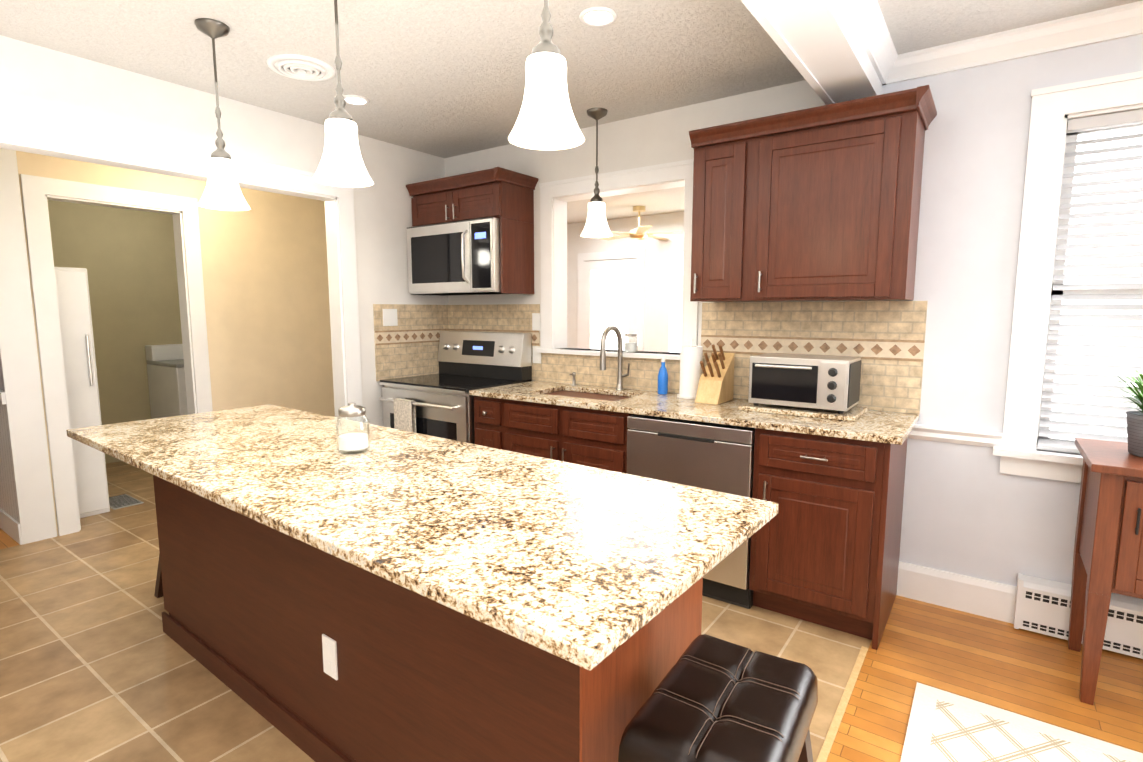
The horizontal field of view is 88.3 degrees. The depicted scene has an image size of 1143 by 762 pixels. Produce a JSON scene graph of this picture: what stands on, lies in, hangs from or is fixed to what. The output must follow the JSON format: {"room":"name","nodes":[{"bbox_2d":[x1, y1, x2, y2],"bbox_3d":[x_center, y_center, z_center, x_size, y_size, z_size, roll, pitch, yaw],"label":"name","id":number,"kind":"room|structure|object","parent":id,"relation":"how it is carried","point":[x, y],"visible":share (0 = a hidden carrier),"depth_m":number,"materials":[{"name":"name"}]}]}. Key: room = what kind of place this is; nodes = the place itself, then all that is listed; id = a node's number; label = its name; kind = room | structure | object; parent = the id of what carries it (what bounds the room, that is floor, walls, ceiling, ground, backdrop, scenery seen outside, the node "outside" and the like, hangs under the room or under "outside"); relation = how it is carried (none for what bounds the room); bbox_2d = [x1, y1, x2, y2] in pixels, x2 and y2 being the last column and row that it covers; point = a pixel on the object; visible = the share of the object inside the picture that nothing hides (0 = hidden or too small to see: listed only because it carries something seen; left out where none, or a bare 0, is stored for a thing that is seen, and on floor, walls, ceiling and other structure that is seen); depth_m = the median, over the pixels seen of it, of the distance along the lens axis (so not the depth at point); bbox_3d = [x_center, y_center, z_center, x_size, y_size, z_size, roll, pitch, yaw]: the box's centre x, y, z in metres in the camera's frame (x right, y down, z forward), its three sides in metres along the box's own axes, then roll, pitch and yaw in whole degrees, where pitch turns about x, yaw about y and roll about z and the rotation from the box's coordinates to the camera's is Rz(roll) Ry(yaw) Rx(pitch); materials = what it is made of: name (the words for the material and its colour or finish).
{"room":"kitchen","nodes":[
{"label":"kitchen","id":0,"kind":"room"},
{"bbox_2d":[0,528,19,548],"bbox_3d":[-5.731,1.046,3.312,3.600,0.050,3.240,5,8,35],"label":"floor","id":1,"kind":"structure","parent":0,"point":[7,540],"depth_m":3.61,"materials":[{"name":"brown wood"}]},
{"bbox_2d":[0,148,56,544],"bbox_3d":[-4.750,-0.411,4.512,3.612,2.560,0.180,5,8,35],"label":"wall","id":2,"kind":"structure","parent":0,"point":[27,513],"depth_m":3.52,"materials":[{"name":"white paint"}]},
{"bbox_2d":[47,200,181,463],"bbox_3d":[-4.111,-0.548,5.667,0.100,2.560,2.465,5,8,35],"label":"wall","id":3,"kind":"structure","parent":0,"point":[126,258],"depth_m":5.47,"materials":[{"name":"beige paint"}]},
{"bbox_2d":[80,461,155,529],"bbox_3d":[-3.325,0.821,5.206,1.900,0.050,2.360,5,8,35],"label":"floor","id":4,"kind":"structure","parent":0,"point":[123,477],"depth_m":4.61,"materials":[{"name":"tile"}]},
{"bbox_2d":[54,267,109,517],"bbox_3d":[-3.589,0.078,4.082,0.665,1.690,0.340,5,8,35],"label":"fridge","id":5,"kind":"object","parent":4,"relation":"on","point":[74,306],"visible":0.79,"depth_m":3.96,"materials":[{"name":"white metal"}]},
{"bbox_2d":[109,494,143,509],"bbox_3d":[-3.345,0.892,4.363,0.350,0.008,0.180,5,8,35],"label":"floor vent","id":6,"kind":"object","parent":4,"relation":"in","point":[120,501],"visible":0.75,"depth_m":4.35,"materials":[{"name":"grey metal"}]},
{"bbox_2d":[145,344,187,418],"bbox_3d":[-3.602,0.186,5.762,0.680,1.080,0.680,5,8,35],"label":"washer","id":7,"kind":"object","parent":4,"relation":"on","point":[166,380],"visible":0.29,"depth_m":5.49,"materials":[{"name":"white metal"}]},
{"bbox_2d":[16,151,334,535],"bbox_3d":[-2.600,-0.414,4.538,0.120,2.560,2.360,5,8,35],"label":"wall","id":8,"kind":"structure","parent":0,"point":[265,280],"depth_m":4.61,"materials":[{"name":"beige paint"}]},
{"bbox_2d":[20,174,212,535],"bbox_3d":[-3.000,-0.167,3.989,0.142,2.200,0.940,5,8,35],"label":"door frame","id":9,"kind":"structure","parent":8,"relation":"attached to","point":[38,192],"depth_m":3.70,"materials":[{"name":"white wood"}]},
{"bbox_2d":[0,35,447,425],"bbox_3d":[-2.644,-0.161,2.410,0.120,2.560,5.600,5,8,35],"label":"wall","id":10,"kind":"structure","parent":0,"point":[41,82],"depth_m":3.31,"materials":[{"name":"white paint"}]},
{"bbox_2d":[0,109,362,421],"bbox_3d":[-2.328,-0.057,2.859,0.170,2.248,2.894,5,8,35],"label":"door frame","id":11,"kind":"structure","parent":10,"relation":"attached to","point":[36,135],"depth_m":3.39,"materials":[{"name":"white wood"}]},
{"bbox_2d":[0,512,871,761],"bbox_3d":[-1.802,1.206,1.966,4.370,0.050,5.600,5,8,35],"label":"floor","id":12,"kind":"structure","parent":0,"point":[97,664],"depth_m":2.37,"materials":[{"name":"beige tile"}]},
{"bbox_2d":[154,554,162,597],"bbox_3d":[-1.766,0.739,2.974,0.397,0.640,0.527,5,8,35],"label":"stool","id":13,"kind":"object","parent":12,"relation":"on","point":[158,590],"depth_m":2.90,"materials":[{"name":"brown wood"}]},
{"bbox_2d":[154,488,702,761],"bbox_3d":[-0.713,0.720,2.096,2.297,0.886,0.655,5,8,35],"label":"kitchen island","id":14,"kind":"object","parent":12,"relation":"on","point":[390,594],"depth_m":1.63,"materials":[{"name":"brown wood"}]},
{"bbox_2d":[66,404,778,679],"bbox_3d":[-0.785,0.272,1.985,2.698,0.030,0.914,5,8,35],"label":"island countertop","id":15,"kind":"structure","parent":14,"relation":"on","point":[576,565],"depth_m":1.44,"materials":[{"name":"beige stone"}]},
{"bbox_2d":[336,403,369,453],"bbox_3d":[-0.766,0.161,2.063,0.110,0.170,0.110,5,8,35],"label":"glass jar","id":16,"kind":"object","parent":15,"relation":"on","point":[353,443],"visible":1,"depth_m":2.04,"materials":[{"name":"glass"}]},
{"bbox_2d":[379,331,531,443],"bbox_3d":[-0.829,0.291,4.157,0.840,1.250,0.713,5,8,35],"label":"range","id":17,"kind":"object","parent":12,"relation":"on","point":[440,404],"visible":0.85,"depth_m":4.08,"materials":[{"name":"silver metal"}]},
{"bbox_2d":[393,398,415,432],"bbox_3d":[-1.115,0.258,3.941,0.180,0.267,0.037,5,8,35],"label":"towel","id":18,"kind":"object","parent":17,"relation":"hanging from","point":[404,409],"depth_m":3.91,"materials":[{"name":"beige fabric"}]},
{"bbox_2d":[474,397,500,448],"bbox_3d":[-0.340,0.505,3.905,0.254,0.885,0.627,5,8,35],"label":"base cabinet","id":19,"kind":"object","parent":12,"relation":"on","point":[487,410],"depth_m":3.62,"materials":[{"name":"brown wood"}]},
{"bbox_2d":[501,401,620,471],"bbox_3d":[0.115,0.543,3.582,0.866,0.885,0.627,5,8,35],"label":"base cabinet","id":20,"kind":"object","parent":12,"relation":"on","point":[586,437],"depth_m":3.29,"materials":[{"name":"brown wood"}]},
{"bbox_2d":[621,413,756,608],"bbox_3d":[0.732,0.596,3.142,0.654,0.885,0.632,5,8,35],"label":"dishwasher","id":21,"kind":"object","parent":12,"relation":"on","point":[719,458],"depth_m":2.82,"materials":[{"name":"silver metal"}]},
{"bbox_2d":[618,634,817,761],"bbox_3d":[0.315,0.946,1.230,0.405,0.640,0.533,5,8,35],"label":"stool","id":22,"kind":"object","parent":12,"relation":"on","point":[712,699],"visible":1,"depth_m":1.15,"materials":[{"name":"brown leather"}]},
{"bbox_2d":[749,429,909,649],"bbox_3d":[1.223,0.637,2.797,0.548,0.885,0.627,5,8,35],"label":"base cabinet","id":23,"kind":"object","parent":12,"relation":"on","point":[822,547],"depth_m":2.54,"materials":[{"name":"brown wood"}]},
{"bbox_2d":[469,381,918,444],"bbox_3d":[0.513,0.124,3.235,2.364,0.030,0.645,5,8,35],"label":"countertop","id":24,"kind":"structure","parent":23,"relation":"on","point":[879,427],"depth_m":2.86,"materials":[{"name":"beige stone"}]},
{"bbox_2d":[569,373,576,384],"bbox_3d":[0.007,-0.013,3.879,0.035,0.090,0.068,5,8,35],"label":"soap dispenser","id":25,"kind":"object","parent":24,"relation":"on","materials":[{"name":"silver metal"}]},
{"bbox_2d":[545,389,636,400],"bbox_3d":[0.086,0.194,3.564,0.643,0.212,0.394,5,8,35],"label":"sink","id":26,"kind":"object","parent":24,"relation":"in","point":[564,392],"depth_m":3.67,"materials":[{"name":"metal"}]},
{"bbox_2d":[600,325,629,388],"bbox_3d":[0.268,-0.135,3.572,0.109,0.405,0.247,5,8,35],"label":"faucet","id":27,"kind":"object","parent":24,"relation":"on","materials":[{"name":"silver metal"}]},
{"bbox_2d":[658,358,667,393],"bbox_3d":[0.542,-0.031,3.488,0.059,0.215,0.060,5,8,35],"label":"soap bottle","id":28,"kind":"object","parent":24,"relation":"on","point":[662,381],"visible":1,"depth_m":3.47,"materials":[{"name":"blue plastic"}]},
{"bbox_2d":[677,339,702,398],"bbox_3d":[0.679,-0.072,3.347,0.150,0.330,0.150,5,8,35],"label":"paper towel","id":29,"kind":"object","parent":24,"relation":"on","point":[690,365],"visible":0.83,"depth_m":3.30,"materials":[{"name":"white paper"}]},
{"bbox_2d":[695,344,734,404],"bbox_3d":[0.780,-0.043,3.198,0.130,0.309,0.229,5,8,35],"label":"knife block","id":30,"kind":"object","parent":24,"relation":"on","point":[716,384],"visible":1,"depth_m":3.16,"materials":[{"name":"brown wood"}]},
{"bbox_2d":[738,402,867,421],"bbox_3d":[1.140,0.136,2.904,0.530,0.022,0.340,5,8,35],"label":"board","id":31,"kind":"object","parent":24,"relation":"on","point":[854,413],"visible":0.73,"depth_m":2.78,"materials":[{"name":"stone"}]},
{"bbox_2d":[748,353,861,413],"bbox_3d":[1.131,0.004,2.875,0.458,0.245,0.332,5,8,35],"label":"toaster oven","id":32,"kind":"object","parent":31,"relation":"on","point":[827,382],"visible":1,"depth_m":2.76,"materials":[{"name":"silver metal"}]},
{"bbox_2d":[0,0,1141,223],"bbox_3d":[-0.912,-1.575,3.038,11.600,0.100,9.100,5,8,35],"label":"ceiling","id":33,"kind":"structure","parent":0,"point":[442,78],"depth_m":2.61,"materials":[{"name":"white paint"}]},
{"bbox_2d":[194,18,249,210],"bbox_3d":[-1.463,-1.091,2.440,0.194,0.720,0.194,5,8,35],"label":"pendant light","id":34,"kind":"object","parent":33,"relation":"hanging from","point":[222,191],"visible":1,"depth_m":2.42,"materials":[{"name":"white glass"}]},
{"bbox_2d":[266,54,334,80],"bbox_3d":[-1.289,-1.487,2.812,0.300,0.020,0.300,5,8,35],"label":"ceiling vent","id":35,"kind":"object","parent":33,"relation":"in","point":[300,67],"visible":1,"depth_m":2.78,"materials":[{"name":"white plastic"}]},
{"bbox_2d":[312,0,373,186],"bbox_3d":[-0.771,-1.032,1.949,0.194,0.720,0.194,5,8,35],"label":"pendant light","id":36,"kind":"object","parent":33,"relation":"hanging from","point":[341,164],"visible":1,"depth_m":1.93,"materials":[{"name":"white glass"}]},
{"bbox_2d":[344,95,369,104],"bbox_3d":[-1.189,-1.544,3.240,0.150,0.008,0.150,5,8,35],"label":"recessed light","id":37,"kind":"object","parent":33,"relation":"in","point":[355,100],"visible":0.88,"depth_m":3.25,"materials":[{"name":"white plastic"}]},
{"bbox_2d":[508,0,584,149],"bbox_3d":[-0.063,-0.970,1.448,0.194,0.724,0.194,5,8,35],"label":"pendant light","id":38,"kind":"object","parent":33,"relation":"hanging from","point":[546,120],"visible":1,"depth_m":1.43,"materials":[{"name":"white glass"}]},
{"bbox_2d":[580,108,612,237],"bbox_3d":[0.149,-1.218,3.468,0.194,0.710,0.194,5,8,35],"label":"pendant light","id":39,"kind":"object","parent":33,"relation":"hanging from","point":[596,225],"visible":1,"depth_m":3.45,"materials":[{"name":"white glass"}]},
{"bbox_2d":[579,7,616,26],"bbox_3d":[0.105,-1.435,2.323,0.150,0.008,0.150,5,8,35],"label":"recessed light","id":40,"kind":"object","parent":33,"relation":"in","point":[598,16],"visible":1,"depth_m":2.32,"materials":[{"name":"white plastic"}]},
{"bbox_2d":[600,206,683,239],"bbox_3d":[0.778,-1.768,6.609,1.222,0.359,1.168,5,8,35],"label":"ceiling fan","id":41,"kind":"object","parent":33,"relation":"hanging from","point":[640,233],"visible":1,"depth_m":6.52,"materials":[{"name":"gold metal"}]},
{"bbox_2d":[741,0,881,104],"bbox_3d":[-0.248,-1.136,0.571,0.212,0.188,5.599,5,8,35],"label":"ceiling beam","id":42,"kind":"structure","parent":33,"relation":"attached to","point":[819,44],"depth_m":2.19,"materials":[{"name":"white wood"}]},
{"bbox_2d":[567,212,683,351],"bbox_3d":[1.662,-0.690,6.861,6.700,2.560,0.100,5,8,35],"label":"wall","id":43,"kind":"structure","parent":0,"point":[658,291],"depth_m":7.24,"materials":[{"name":"white paint"}]},
{"bbox_2d":[577,249,682,352],"bbox_3d":[1.584,-0.493,6.895,3.640,2.160,0.103,5,8,35],"label":"window","id":44,"kind":"structure","parent":43,"relation":"in","point":[611,292],"depth_m":7.49,"materials":[{"name":"white glass"}]},
{"bbox_2d":[444,34,1142,594],"bbox_3d":[0.776,-0.290,3.493,9.000,2.560,0.150,5,8,35],"label":"wall","id":45,"kind":"structure","parent":0,"point":[972,510],"depth_m":2.68,"materials":[{"name":"white paint"}]},
{"bbox_2d":[406,167,537,293],"bbox_3d":[-0.704,-0.998,4.130,0.897,0.777,0.397,5,8,35],"label":"upper cabinet","id":46,"kind":"object","parent":45,"relation":"attached to","point":[506,196],"visible":0.98,"depth_m":3.93,"materials":[{"name":"brown wood"}]},
{"bbox_2d":[407,217,506,294],"bbox_3d":[-0.746,-0.852,4.145,0.832,0.473,0.451,5,8,35],"label":"microwave","id":47,"kind":"object","parent":46,"relation":"attached to","point":[457,258],"visible":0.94,"depth_m":3.96,"materials":[{"name":"silver metal"}]},
{"bbox_2d":[537,159,698,359],"bbox_3d":[0.308,-0.732,3.767,1.200,1.139,0.205,5,8,35],"label":"trim","id":48,"kind":"structure","parent":45,"relation":"attached to","point":[556,196],"depth_m":3.82,"materials":[{"name":"white wood"}]},
{"bbox_2d":[624,333,637,351],"bbox_3d":[0.376,-0.243,3.730,0.090,0.120,0.090,5,8,35],"label":"jar","id":49,"kind":"object","parent":48,"relation":"on","point":[631,347],"visible":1,"depth_m":3.70,"materials":[{"name":"clear glass"}]},
{"bbox_2d":[373,301,927,413],"bbox_3d":[0.148,-0.187,3.437,3.234,0.536,0.690,5,8,35],"label":"backsplash","id":50,"kind":"structure","parent":45,"relation":"attached to","point":[884,341],"depth_m":3.28,"materials":[{"name":"tile"}]},
{"bbox_2d":[689,85,936,301],"bbox_3d":[1.116,-0.813,2.844,1.030,0.842,0.397,5,8,35],"label":"upper cabinet","id":51,"kind":"object","parent":45,"relation":"attached to","point":[820,203],"visible":1,"depth_m":2.68,"materials":[{"name":"brown wood"}]},
{"bbox_2d":[840,0,899,84],"bbox_3d":[-0.136,-1.171,0.486,0.065,0.100,5.600,5,8,35],"label":"crown molding","id":52,"kind":"structure","parent":45,"relation":"attached to","point":[888,62],"depth_m":2.38,"materials":[{"name":"white wood"}]},
{"bbox_2d":[896,424,1016,623],"bbox_3d":[1.811,0.652,2.750,0.470,0.865,0.030,5,8,35],"label":"baseboard","id":53,"kind":"structure","parent":45,"relation":"attached to","point":[978,596],"depth_m":2.73,"materials":[{"name":"white wood"}]},
{"bbox_2d":[900,0,1142,81],"bbox_3d":[2.948,-1.312,1.676,3.510,0.100,0.065,5,8,35],"label":"crown molding","id":54,"kind":"structure","parent":45,"relation":"attached to","point":[1126,20],"depth_m":2.43,"materials":[{"name":"white wood"}]},
{"bbox_2d":[993,71,1142,482],"bbox_3d":[2.460,-0.362,2.236,1.300,1.631,0.210,5,8,35],"label":"window","id":55,"kind":"structure","parent":45,"relation":"in","point":[1054,109],"depth_m":2.49,"materials":[{"name":"white wood"}]},
{"bbox_2d":[1036,109,1142,453],"bbox_3d":[2.493,-0.361,2.284,1.096,1.488,0.165,5,8,35],"label":"window blinds","id":56,"kind":"object","parent":55,"relation":"attached to","point":[1095,329],"visible":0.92,"depth_m":2.48,"materials":[{"name":"white plastic"}]},
{"bbox_2d":[1014,573,1142,658],"bbox_3d":[2.631,1.034,2.172,1.587,0.227,0.080,5,8,35],"label":"baseboard heater","id":57,"kind":"object","parent":45,"relation":"attached to","point":[1042,606],"visible":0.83,"depth_m":2.51,"materials":[{"name":"white metal"}]},
{"bbox_2d":[816,595,1142,761],"bbox_3d":[1.362,1.471,-0.277,3.455,0.054,5.600,5,8,35],"label":"floor","id":58,"kind":"structure","parent":0,"point":[1007,666],"depth_m":2.25,"materials":[{"name":"brown wood"}]},
{"bbox_2d":[900,682,1142,761],"bbox_3d":[1.093,1.322,0.734,1.400,0.009,2.700,5,8,35],"label":"rug","id":59,"kind":"object","parent":58,"relation":"on","point":[944,726],"visible":1,"depth_m":1.94,"materials":[{"name":"white fabric"}]},
{"bbox_2d":[1068,438,1142,704],"bbox_3d":[2.470,0.744,1.897,1.320,0.885,0.520,5,8,35],"label":"side table","id":60,"kind":"object","parent":58,"relation":"on","point":[1108,554],"visible":1,"depth_m":2.06,"materials":[{"name":"brown wood"}]},
{"bbox_2d":[1103,371,1142,456],"bbox_3d":[2.100,0.120,2.097,0.372,0.304,0.364,5,8,35],"label":"potted plant","id":61,"kind":"object","parent":60,"relation":"on","point":[1135,431],"visible":1,"depth_m":2.11,"materials":[{"name":"green plant"}]}
]}

